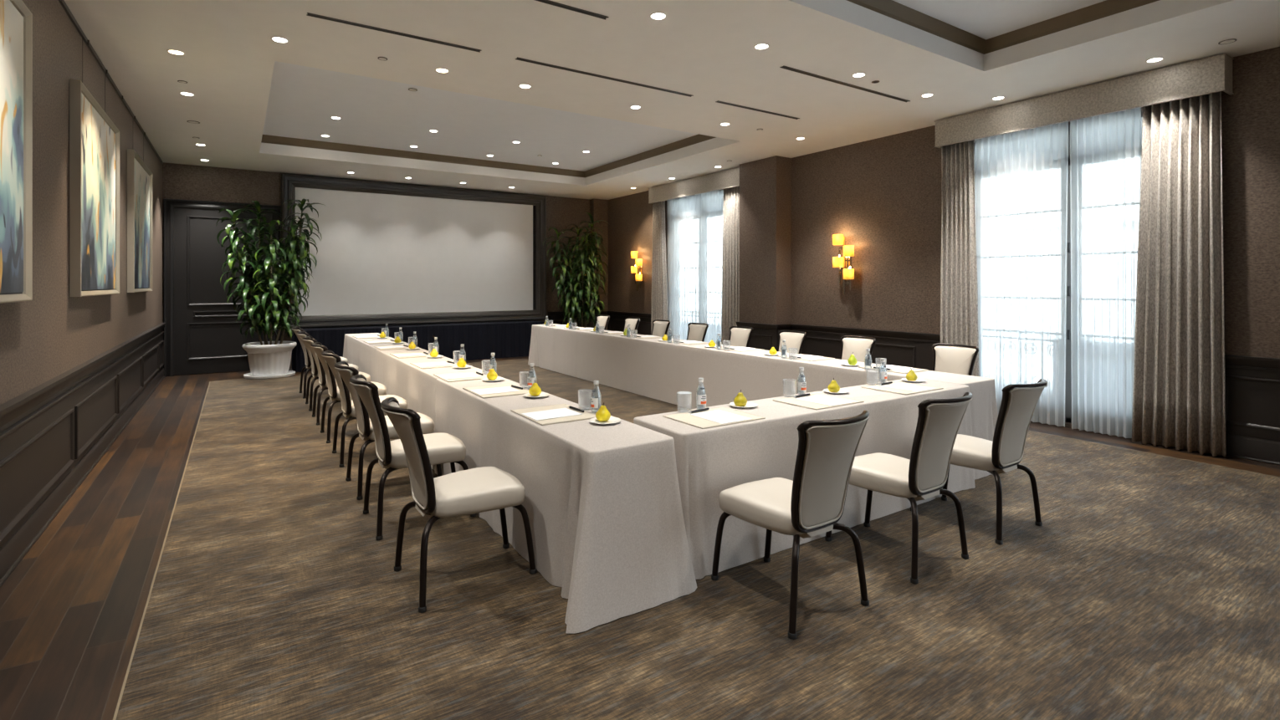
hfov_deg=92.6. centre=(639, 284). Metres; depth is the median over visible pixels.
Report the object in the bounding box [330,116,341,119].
recessed light
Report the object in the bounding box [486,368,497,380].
pear
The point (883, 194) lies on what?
wall
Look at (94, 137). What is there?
framed painting
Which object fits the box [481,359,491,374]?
tumbler
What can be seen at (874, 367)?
pen
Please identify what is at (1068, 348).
window
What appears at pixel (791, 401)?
desk pad
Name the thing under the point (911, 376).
pear
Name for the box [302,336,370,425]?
banquet chair
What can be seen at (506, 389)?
paper
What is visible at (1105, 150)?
sheer curtain
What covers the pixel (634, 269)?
wall sconce
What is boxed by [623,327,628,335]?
pear
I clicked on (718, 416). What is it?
paper
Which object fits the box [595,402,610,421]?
pear
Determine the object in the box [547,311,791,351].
trim
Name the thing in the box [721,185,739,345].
drape
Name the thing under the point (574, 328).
placemat
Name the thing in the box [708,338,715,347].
pear
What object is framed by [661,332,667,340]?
pear
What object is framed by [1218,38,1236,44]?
recessed light
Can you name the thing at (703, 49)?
ceiling
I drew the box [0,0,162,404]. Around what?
wall
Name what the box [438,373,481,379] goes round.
paper
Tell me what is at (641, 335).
paper
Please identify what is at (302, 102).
ceiling
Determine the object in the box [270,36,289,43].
recessed light
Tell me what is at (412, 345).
pear
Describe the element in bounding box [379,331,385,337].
pear
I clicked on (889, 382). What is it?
pen
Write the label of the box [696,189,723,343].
sheer curtain
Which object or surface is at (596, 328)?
water bottle
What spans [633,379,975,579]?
tablecloth
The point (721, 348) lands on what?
desk pad
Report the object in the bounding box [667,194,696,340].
sheer curtain
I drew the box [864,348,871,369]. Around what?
water bottle
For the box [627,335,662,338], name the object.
desk pad
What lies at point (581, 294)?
dracaena
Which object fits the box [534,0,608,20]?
ceiling vent
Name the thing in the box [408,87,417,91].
sprinkler
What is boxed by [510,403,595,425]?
placemat
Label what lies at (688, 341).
paper
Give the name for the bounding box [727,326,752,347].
banquet chair
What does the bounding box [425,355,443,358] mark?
plate
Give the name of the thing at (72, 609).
floor
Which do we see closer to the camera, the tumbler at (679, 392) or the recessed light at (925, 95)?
the tumbler at (679, 392)
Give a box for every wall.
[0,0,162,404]
[162,162,589,376]
[608,46,1279,439]
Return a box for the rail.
[58,0,163,163]
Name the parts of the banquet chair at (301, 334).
backrest, frame, leg, leg, seat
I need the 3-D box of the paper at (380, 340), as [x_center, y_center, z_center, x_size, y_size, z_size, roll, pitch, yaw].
[-3.295,0.724,7.721,0.276,0.002,0.212,0,0,-34]
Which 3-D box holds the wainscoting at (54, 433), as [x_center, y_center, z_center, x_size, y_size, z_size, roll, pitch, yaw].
[-2.211,1.040,1.586,0.050,0.859,19.480,0,0,-33]
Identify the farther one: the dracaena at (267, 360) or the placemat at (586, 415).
the dracaena at (267, 360)
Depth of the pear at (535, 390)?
3.98 m
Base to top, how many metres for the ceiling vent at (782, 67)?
0.006 m
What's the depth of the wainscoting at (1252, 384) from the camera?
5.21 m
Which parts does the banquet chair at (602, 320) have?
backrest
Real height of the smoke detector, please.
0.010 m
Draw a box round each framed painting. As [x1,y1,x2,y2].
[0,0,32,303]
[69,37,119,296]
[127,134,152,292]
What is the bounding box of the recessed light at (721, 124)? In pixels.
[719,122,730,126]
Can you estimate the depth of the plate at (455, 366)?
5.35 m
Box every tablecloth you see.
[343,332,419,382]
[375,347,488,471]
[435,376,697,633]
[527,323,998,479]
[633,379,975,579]
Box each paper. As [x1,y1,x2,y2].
[354,335,378,337]
[365,340,392,343]
[377,345,404,348]
[394,353,425,357]
[414,362,451,367]
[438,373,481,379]
[470,386,519,394]
[521,408,582,420]
[640,335,656,337]
[680,340,701,343]
[689,409,752,424]
[731,346,755,349]
[793,354,823,358]
[795,395,853,405]
[871,364,911,370]
[880,383,933,391]
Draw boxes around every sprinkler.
[177,80,187,83]
[377,56,387,60]
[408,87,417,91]
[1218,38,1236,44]
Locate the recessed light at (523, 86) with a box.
[518,84,531,88]
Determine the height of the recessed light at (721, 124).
0.005 m
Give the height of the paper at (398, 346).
0.002 m
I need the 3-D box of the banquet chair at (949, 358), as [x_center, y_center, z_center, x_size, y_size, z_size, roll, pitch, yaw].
[2.717,1.012,5.541,0.703,0.899,0.514,0,0,-33]
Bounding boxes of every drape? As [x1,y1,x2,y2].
[650,200,668,336]
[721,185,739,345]
[940,139,979,376]
[1131,91,1226,457]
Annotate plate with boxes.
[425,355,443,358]
[452,365,471,368]
[481,377,504,381]
[522,392,549,398]
[588,416,621,424]
[728,401,757,408]
[763,353,779,355]
[823,389,849,394]
[840,363,860,366]
[901,378,925,382]
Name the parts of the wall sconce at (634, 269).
lamp shade, lamp shade, metal frame, lamp shade, lamp shade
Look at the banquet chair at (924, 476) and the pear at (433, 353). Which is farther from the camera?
the pear at (433, 353)
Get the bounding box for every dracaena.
[216,199,325,379]
[542,212,609,328]
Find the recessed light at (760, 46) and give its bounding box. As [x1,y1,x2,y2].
[753,43,769,50]
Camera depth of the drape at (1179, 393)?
5.39 m
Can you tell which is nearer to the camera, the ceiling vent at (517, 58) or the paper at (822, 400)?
the paper at (822, 400)
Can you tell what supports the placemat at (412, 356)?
on the tablecloth at (401, 378)
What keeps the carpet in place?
on the floor
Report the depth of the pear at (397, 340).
7.55 m
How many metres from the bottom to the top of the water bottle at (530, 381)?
0.180 m
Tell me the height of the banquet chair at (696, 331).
0.899 m
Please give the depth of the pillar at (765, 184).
9.41 m
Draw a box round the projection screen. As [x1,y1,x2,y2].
[281,173,546,328]
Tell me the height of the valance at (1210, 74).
0.309 m
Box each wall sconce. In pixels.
[630,250,642,291]
[832,234,854,294]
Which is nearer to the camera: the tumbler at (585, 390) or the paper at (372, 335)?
the tumbler at (585, 390)
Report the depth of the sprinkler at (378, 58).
5.24 m
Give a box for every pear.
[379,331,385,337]
[394,335,401,343]
[408,340,415,348]
[430,347,438,357]
[456,358,466,367]
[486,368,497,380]
[528,380,541,395]
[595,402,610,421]
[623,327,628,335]
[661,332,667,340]
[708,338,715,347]
[733,389,747,406]
[768,347,777,354]
[827,378,839,393]
[847,352,857,365]
[906,368,917,381]
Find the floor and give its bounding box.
[0,356,1279,719]
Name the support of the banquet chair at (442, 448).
on the carpet
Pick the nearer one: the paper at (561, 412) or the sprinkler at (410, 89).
the paper at (561, 412)
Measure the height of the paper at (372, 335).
0.002 m
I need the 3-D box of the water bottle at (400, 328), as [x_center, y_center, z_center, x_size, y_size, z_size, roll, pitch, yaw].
[-3.055,0.640,7.803,0.061,0.180,0.061,0,0,-20]
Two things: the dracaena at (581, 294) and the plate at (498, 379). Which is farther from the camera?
the dracaena at (581, 294)
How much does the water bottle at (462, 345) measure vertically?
0.180 m
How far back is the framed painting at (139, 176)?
7.11 m
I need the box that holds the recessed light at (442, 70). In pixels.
[435,67,449,73]
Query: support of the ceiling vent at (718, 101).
in the ceiling at (703, 49)
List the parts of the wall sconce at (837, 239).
lamp shade, lamp shade, metal frame, lamp shade, lamp shade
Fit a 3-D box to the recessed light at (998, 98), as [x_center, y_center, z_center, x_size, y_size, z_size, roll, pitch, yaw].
[3.733,-1.938,6.371,0.128,0.005,0.128,0,0,-33]
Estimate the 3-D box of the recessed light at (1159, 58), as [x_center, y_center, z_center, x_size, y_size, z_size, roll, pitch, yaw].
[4.447,-1.938,5.285,0.128,0.005,0.128,0,0,-33]
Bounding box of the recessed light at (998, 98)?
[991,96,1005,100]
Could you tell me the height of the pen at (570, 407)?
0.015 m
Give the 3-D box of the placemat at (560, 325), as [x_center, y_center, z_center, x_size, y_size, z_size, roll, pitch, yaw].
[-1.386,0.728,10.703,0.350,0.007,0.440,0,0,-34]
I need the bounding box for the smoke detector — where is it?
[187,120,199,123]
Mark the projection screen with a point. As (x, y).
(391, 253)
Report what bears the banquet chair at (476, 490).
on the carpet
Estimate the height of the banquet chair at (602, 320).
0.899 m
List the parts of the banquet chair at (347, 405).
frame, backrest, leg, leg, seat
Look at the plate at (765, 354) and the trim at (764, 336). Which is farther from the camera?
the trim at (764, 336)
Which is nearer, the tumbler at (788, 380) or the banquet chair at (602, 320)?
the tumbler at (788, 380)
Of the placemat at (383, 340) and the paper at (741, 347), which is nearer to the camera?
the paper at (741, 347)
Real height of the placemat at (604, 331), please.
0.007 m
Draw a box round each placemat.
[353,334,379,338]
[363,339,394,344]
[373,344,408,350]
[389,351,430,358]
[409,360,456,368]
[432,370,486,382]
[462,384,528,398]
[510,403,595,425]
[546,324,573,327]
[571,327,593,330]
[596,331,623,334]
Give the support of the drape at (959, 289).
hanging from the valance at (1210, 74)
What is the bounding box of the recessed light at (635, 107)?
[629,105,641,109]
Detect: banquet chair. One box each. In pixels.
[291,327,348,399]
[296,331,358,410]
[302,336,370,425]
[310,342,386,443]
[321,350,407,467]
[333,361,442,500]
[349,373,476,540]
[380,397,537,613]
[595,314,609,330]
[623,317,639,333]
[651,319,670,337]
[686,322,708,342]
[711,410,869,639]
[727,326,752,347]
[777,330,806,353]
[824,392,972,584]
[839,335,875,362]
[909,378,1047,544]
[931,343,978,375]
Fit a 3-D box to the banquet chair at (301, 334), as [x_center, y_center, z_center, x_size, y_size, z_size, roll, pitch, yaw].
[-3.749,1.012,7.397,0.703,0.899,0.514,0,0,-33]
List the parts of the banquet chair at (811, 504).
leg, seat, leg, leg, frame, backrest, leg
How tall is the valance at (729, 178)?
0.309 m
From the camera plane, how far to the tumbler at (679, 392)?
3.51 m
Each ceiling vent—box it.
[306,12,481,52]
[515,56,693,97]
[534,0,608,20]
[715,100,799,119]
[779,66,910,102]
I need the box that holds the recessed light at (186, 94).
[179,92,194,96]
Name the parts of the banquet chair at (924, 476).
leg, leg, seat, leg, frame, backrest, leg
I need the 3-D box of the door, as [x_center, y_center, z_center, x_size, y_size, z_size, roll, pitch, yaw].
[-6.892,0.052,10.156,1.620,2.835,0.055,0,0,-33]
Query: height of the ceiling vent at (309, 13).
0.006 m
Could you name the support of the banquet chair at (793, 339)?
on the carpet
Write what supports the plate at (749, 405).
on the tablecloth at (709, 462)
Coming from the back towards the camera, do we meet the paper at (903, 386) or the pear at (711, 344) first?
the pear at (711, 344)
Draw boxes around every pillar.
[589,199,608,330]
[739,155,791,329]
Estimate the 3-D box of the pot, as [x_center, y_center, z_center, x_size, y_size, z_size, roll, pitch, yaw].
[-5.885,1.181,9.726,0.740,0.500,0.740,0,0,-33]
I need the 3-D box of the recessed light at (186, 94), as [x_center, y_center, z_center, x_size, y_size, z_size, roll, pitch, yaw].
[-4.614,-1.938,6.229,0.128,0.005,0.128,0,0,-33]
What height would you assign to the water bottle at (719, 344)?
0.180 m
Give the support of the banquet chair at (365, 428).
on the carpet
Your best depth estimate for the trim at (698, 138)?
10.16 m
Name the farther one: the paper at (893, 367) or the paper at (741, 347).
the paper at (741, 347)
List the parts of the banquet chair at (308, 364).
backrest, frame, leg, leg, seat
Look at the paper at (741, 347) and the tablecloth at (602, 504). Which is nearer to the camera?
the tablecloth at (602, 504)
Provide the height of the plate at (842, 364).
0.014 m
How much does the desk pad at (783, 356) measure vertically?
0.007 m
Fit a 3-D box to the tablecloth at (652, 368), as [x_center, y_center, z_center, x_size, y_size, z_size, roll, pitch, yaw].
[0.414,1.095,7.918,0.622,0.725,7.978,0,0,-33]
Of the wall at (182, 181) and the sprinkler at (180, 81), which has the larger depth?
the wall at (182, 181)
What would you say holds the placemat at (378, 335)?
on the tablecloth at (359, 353)
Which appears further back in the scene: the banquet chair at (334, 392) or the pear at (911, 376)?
the banquet chair at (334, 392)
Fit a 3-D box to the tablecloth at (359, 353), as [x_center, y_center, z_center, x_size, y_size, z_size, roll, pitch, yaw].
[-3.475,1.095,8.082,0.594,0.725,2.559,0,0,-33]
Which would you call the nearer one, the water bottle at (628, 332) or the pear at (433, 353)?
the pear at (433, 353)
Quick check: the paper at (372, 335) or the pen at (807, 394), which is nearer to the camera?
the pen at (807, 394)
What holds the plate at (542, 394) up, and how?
on the tablecloth at (602, 504)
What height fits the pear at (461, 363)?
0.100 m
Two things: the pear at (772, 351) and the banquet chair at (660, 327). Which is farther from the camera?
the banquet chair at (660, 327)
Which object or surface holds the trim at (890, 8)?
attached to the ceiling at (985, 19)
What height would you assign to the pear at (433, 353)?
0.100 m
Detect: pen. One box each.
[511,384,522,389]
[568,406,584,412]
[687,407,709,413]
[793,393,810,398]
[873,366,891,370]
[879,381,892,385]
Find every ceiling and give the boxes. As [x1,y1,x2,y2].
[64,0,1279,199]
[262,61,698,171]
[892,0,1105,39]
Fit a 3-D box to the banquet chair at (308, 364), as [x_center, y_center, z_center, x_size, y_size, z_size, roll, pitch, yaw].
[-4.239,1.012,8.151,0.703,0.899,0.514,0,0,-34]
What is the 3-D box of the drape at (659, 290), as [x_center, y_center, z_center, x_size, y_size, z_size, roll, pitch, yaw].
[0.393,-0.119,12.100,0.098,3.162,0.539,0,0,-33]
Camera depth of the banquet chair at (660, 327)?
9.61 m
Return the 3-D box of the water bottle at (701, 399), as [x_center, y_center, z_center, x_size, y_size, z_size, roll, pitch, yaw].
[0.358,0.640,3.588,0.061,0.180,0.061,0,0,-41]
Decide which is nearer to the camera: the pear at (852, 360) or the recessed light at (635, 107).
the pear at (852, 360)
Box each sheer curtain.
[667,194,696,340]
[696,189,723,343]
[975,121,1068,426]
[1070,107,1141,438]
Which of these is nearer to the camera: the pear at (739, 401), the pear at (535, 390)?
the pear at (739, 401)
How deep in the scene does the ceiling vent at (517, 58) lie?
5.69 m
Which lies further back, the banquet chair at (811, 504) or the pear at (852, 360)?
the pear at (852, 360)
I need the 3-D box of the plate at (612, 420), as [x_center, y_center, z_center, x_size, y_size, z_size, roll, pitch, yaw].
[-0.184,0.725,3.236,0.170,0.014,0.170,0,0,-33]
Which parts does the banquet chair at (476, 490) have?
leg, backrest, frame, leg, seat, leg, leg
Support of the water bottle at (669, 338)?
on the tablecloth at (652, 368)
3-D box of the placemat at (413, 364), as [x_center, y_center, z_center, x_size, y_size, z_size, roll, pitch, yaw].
[-1.858,0.728,5.559,0.350,0.007,0.440,0,0,-33]
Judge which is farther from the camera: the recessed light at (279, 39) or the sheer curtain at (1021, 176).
the sheer curtain at (1021, 176)
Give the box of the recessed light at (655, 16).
[649,11,666,20]
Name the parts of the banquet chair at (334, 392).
frame, backrest, leg, leg, seat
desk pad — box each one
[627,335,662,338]
[662,407,765,429]
[666,340,708,344]
[714,346,764,352]
[772,393,864,409]
[777,353,834,361]
[858,363,928,373]
[861,381,943,394]
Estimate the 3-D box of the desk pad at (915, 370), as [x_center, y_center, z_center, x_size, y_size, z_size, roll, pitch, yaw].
[2.182,0.728,5.281,0.350,0.007,0.440,0,0,-34]
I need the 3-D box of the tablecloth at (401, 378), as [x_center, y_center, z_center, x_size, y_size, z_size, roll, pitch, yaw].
[-2.085,1.095,5.955,0.508,0.725,2.518,0,0,-33]
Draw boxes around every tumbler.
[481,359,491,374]
[519,371,531,388]
[578,389,593,409]
[676,391,691,412]
[783,378,796,397]
[865,368,878,385]
[875,358,886,372]
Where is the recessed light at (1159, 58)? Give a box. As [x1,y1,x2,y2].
[1145,56,1164,62]
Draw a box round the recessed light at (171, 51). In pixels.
[166,49,185,55]
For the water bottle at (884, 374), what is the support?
on the tablecloth at (709, 462)
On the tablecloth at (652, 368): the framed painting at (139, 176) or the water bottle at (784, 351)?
the water bottle at (784, 351)
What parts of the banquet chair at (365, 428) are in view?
frame, leg, backrest, leg, seat, leg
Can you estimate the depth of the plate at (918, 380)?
4.61 m
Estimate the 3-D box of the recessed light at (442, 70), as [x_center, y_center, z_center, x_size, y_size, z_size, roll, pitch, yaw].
[-1.794,-1.938,5.547,0.128,0.005,0.128,0,0,-33]
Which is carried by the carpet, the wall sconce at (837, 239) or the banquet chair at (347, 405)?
the banquet chair at (347, 405)
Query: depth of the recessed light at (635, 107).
6.70 m
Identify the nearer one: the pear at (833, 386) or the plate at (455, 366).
the pear at (833, 386)
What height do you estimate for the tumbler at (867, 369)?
0.108 m
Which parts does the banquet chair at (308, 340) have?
frame, backrest, leg, leg, seat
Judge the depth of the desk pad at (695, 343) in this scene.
7.55 m
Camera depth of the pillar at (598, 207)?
13.96 m
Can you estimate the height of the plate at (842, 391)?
0.014 m
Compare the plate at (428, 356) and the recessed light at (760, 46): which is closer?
the recessed light at (760, 46)
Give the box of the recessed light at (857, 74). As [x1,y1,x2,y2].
[851,72,865,77]
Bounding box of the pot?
[242,341,296,376]
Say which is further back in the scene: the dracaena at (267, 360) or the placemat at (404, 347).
the dracaena at (267, 360)
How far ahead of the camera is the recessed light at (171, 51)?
5.11 m
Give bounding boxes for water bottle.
[384,323,389,337]
[398,327,403,342]
[432,337,439,353]
[459,344,465,361]
[488,353,496,373]
[527,363,536,389]
[590,380,601,413]
[595,321,599,332]
[626,324,630,337]
[667,328,672,343]
[696,378,706,409]
[716,333,721,349]
[780,339,787,358]
[796,367,806,394]
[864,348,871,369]
[878,358,887,383]
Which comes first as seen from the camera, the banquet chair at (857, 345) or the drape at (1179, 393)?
the drape at (1179, 393)
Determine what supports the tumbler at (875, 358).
on the tablecloth at (652, 368)
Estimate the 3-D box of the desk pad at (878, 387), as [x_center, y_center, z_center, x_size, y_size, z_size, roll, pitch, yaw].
[1.846,0.728,4.305,0.440,0.007,0.350,0,0,-33]
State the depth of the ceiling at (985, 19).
4.96 m
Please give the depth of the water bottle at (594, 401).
3.48 m
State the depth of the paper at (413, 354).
6.25 m
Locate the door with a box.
[163,198,281,377]
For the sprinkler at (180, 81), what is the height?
0.010 m
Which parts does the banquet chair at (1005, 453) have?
leg, seat, leg, frame, backrest, leg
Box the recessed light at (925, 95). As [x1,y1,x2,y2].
[920,93,934,97]
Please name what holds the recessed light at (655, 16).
in the ceiling at (703, 49)
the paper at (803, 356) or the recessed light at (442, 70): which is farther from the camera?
the paper at (803, 356)
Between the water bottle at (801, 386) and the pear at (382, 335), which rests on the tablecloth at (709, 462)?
the water bottle at (801, 386)
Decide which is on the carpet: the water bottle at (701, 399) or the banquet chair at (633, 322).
the banquet chair at (633, 322)
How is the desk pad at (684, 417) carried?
on the tablecloth at (709, 462)
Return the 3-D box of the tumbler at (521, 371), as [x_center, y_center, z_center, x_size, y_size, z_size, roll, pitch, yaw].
[-0.813,0.676,4.338,0.086,0.108,0.086,0,0,-33]
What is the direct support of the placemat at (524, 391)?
on the tablecloth at (602, 504)
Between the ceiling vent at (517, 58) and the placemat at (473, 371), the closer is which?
the placemat at (473, 371)
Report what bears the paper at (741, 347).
on the desk pad at (721, 348)
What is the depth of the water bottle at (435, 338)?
6.35 m
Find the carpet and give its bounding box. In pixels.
[112,358,1279,719]
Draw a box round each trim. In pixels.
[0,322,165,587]
[261,133,716,177]
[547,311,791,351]
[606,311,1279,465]
[846,0,1159,54]
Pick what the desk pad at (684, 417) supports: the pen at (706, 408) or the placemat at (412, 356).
the pen at (706, 408)
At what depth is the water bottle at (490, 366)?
4.89 m
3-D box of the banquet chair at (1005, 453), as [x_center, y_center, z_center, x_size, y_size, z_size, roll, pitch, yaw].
[2.095,1.012,3.767,0.514,0.899,0.703,0,0,-34]
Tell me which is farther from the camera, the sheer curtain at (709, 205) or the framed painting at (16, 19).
the sheer curtain at (709, 205)
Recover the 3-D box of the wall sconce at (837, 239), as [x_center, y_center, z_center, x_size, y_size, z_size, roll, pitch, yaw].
[2.824,-0.276,8.442,0.198,0.832,0.316,0,0,-33]
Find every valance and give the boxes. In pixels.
[648,167,739,204]
[934,52,1233,148]
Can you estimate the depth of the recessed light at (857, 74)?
5.66 m
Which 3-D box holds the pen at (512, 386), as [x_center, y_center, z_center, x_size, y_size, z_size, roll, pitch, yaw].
[-0.863,0.717,4.270,0.014,0.015,0.167,0,0,-40]
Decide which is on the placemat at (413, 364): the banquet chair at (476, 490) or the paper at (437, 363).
the paper at (437, 363)
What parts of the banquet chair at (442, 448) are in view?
frame, leg, backrest, leg, seat, leg, leg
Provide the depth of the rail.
5.33 m

